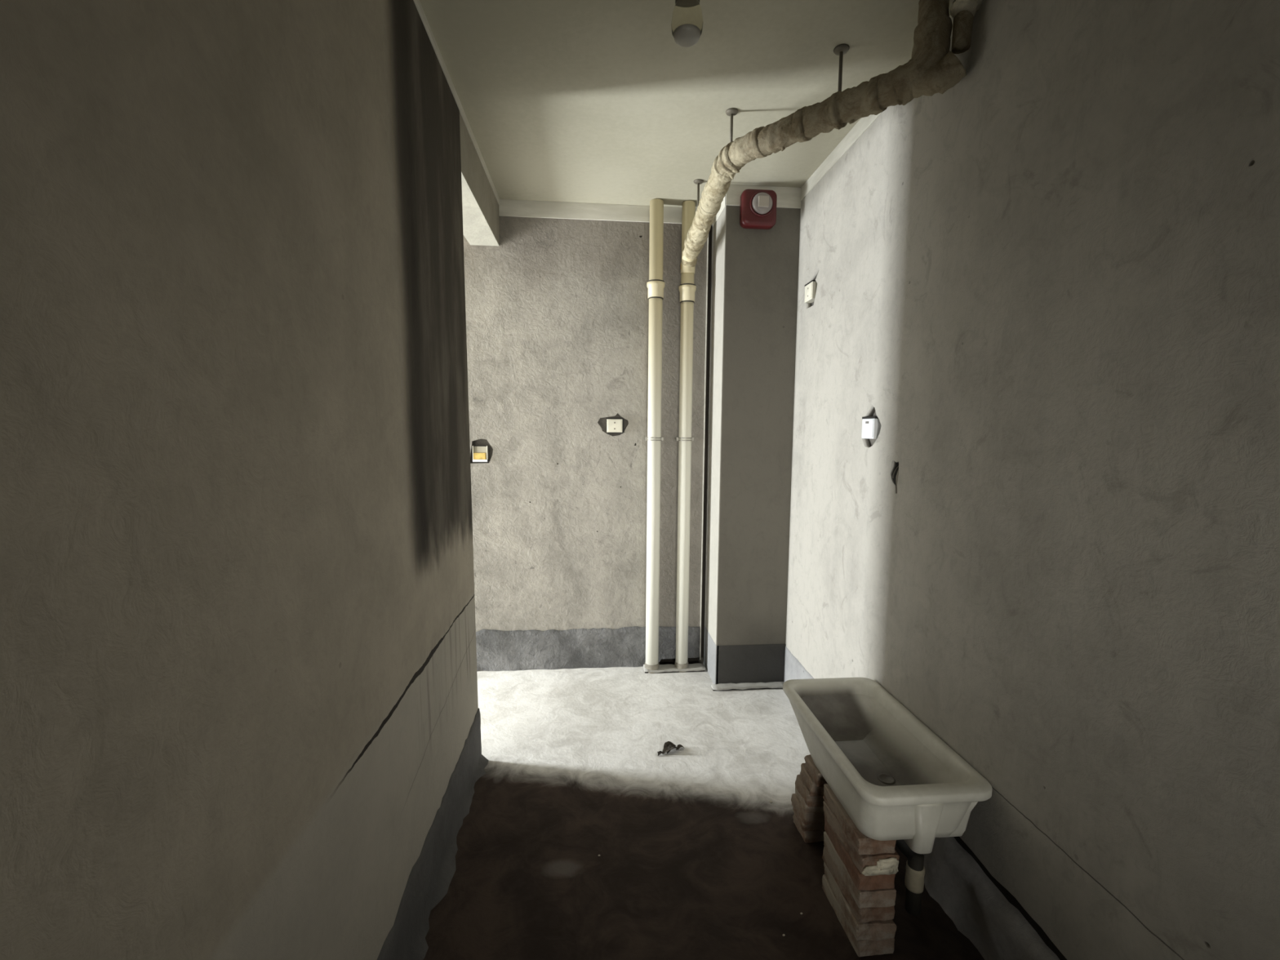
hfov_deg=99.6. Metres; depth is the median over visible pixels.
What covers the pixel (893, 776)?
basin
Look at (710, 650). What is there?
baseboard
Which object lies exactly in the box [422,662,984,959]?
floor
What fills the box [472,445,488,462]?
box
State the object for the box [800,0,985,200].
trim
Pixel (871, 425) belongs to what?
box
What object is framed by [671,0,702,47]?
light bulb
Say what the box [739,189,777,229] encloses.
fire alarm
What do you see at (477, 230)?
trim
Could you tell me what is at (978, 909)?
baseboard
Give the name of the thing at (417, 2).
trim
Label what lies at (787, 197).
trim
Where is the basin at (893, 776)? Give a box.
[782,677,992,840]
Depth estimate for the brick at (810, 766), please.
1.81 m
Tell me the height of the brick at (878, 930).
0.048 m
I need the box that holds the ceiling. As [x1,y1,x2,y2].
[419,0,954,208]
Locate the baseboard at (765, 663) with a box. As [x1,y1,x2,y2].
[715,644,786,684]
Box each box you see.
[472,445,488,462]
[606,417,624,433]
[804,280,817,302]
[861,416,881,439]
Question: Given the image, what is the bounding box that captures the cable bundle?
[891,462,898,486]
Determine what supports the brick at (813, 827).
on the brick at (808, 837)
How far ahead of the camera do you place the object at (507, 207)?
3.09 m
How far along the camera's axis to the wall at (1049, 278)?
1.25 m
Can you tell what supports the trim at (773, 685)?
attached to the wall column at (754, 284)
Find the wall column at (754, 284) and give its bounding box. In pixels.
[702,204,800,662]
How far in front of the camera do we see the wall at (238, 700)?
0.75 m
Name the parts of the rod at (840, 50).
rod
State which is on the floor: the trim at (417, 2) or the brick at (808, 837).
the brick at (808, 837)
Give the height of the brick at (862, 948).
0.048 m
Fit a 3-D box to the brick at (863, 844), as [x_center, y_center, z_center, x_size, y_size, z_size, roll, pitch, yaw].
[0.644,1.002,1.611,0.115,0.048,0.245,0,5,-5]
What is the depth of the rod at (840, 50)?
1.82 m
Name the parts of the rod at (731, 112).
rod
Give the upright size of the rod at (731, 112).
0.127 m
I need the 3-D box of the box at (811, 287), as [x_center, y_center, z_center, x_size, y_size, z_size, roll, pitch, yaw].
[0.875,-0.959,2.754,0.042,0.090,0.105,0,5,-5]
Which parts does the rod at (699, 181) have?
rod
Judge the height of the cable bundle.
0.104 m
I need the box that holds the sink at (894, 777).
[782,677,992,915]
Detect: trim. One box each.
[413,0,499,204]
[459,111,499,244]
[461,171,499,245]
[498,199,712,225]
[643,662,705,673]
[711,681,784,690]
[712,196,728,226]
[724,184,800,208]
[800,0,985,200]
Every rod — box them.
[693,178,703,207]
[725,107,737,142]
[833,44,849,91]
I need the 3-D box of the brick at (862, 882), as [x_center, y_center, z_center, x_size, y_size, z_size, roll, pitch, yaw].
[0.647,1.102,1.612,0.110,0.048,0.237,0,5,-4]
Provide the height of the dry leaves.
0.032 m
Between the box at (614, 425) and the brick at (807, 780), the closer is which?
the brick at (807, 780)
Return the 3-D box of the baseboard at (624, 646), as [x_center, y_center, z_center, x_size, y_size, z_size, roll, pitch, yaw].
[-1.653,1.031,3.207,4.068,0.258,0.030,0,5,-5]
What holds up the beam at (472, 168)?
attached to the wall at (238, 700)
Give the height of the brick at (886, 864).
0.050 m
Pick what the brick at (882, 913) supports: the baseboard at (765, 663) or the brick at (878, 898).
the brick at (878, 898)
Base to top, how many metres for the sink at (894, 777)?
0.500 m
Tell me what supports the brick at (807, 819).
on the brick at (813, 827)
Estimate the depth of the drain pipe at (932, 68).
1.98 m
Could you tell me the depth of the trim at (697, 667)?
3.29 m
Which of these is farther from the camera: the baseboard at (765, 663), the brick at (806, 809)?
the baseboard at (765, 663)
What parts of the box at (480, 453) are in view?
yellow plate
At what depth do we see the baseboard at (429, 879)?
1.70 m
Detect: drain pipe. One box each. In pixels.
[644,199,665,673]
[675,0,982,672]
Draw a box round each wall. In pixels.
[0,0,478,959]
[463,215,711,664]
[785,0,1279,959]
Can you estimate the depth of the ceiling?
1.99 m
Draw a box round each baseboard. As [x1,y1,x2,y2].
[377,707,488,959]
[475,626,699,671]
[703,626,718,684]
[715,644,786,684]
[783,646,1059,959]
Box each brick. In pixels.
[791,793,824,825]
[792,806,825,831]
[792,813,825,843]
[795,774,824,806]
[795,782,824,813]
[800,763,824,796]
[804,754,827,786]
[822,783,896,855]
[822,800,899,875]
[822,846,894,922]
[822,874,894,956]
[823,831,896,908]
[823,861,896,940]
[824,817,895,890]
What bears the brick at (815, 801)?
on the brick at (806, 809)
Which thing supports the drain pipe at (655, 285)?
attached to the wall at (557, 312)
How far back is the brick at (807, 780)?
1.81 m
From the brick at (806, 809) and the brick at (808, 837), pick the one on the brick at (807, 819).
the brick at (806, 809)
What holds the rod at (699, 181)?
hanging from the ceiling
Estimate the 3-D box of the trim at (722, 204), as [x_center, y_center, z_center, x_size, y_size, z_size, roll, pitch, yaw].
[0.444,-1.513,2.996,0.015,0.105,0.318,0,5,-5]
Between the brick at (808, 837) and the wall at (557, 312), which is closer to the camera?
the brick at (808, 837)
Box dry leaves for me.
[657,741,684,755]
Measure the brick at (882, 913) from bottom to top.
0.048 m
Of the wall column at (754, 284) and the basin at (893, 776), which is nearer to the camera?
the basin at (893, 776)

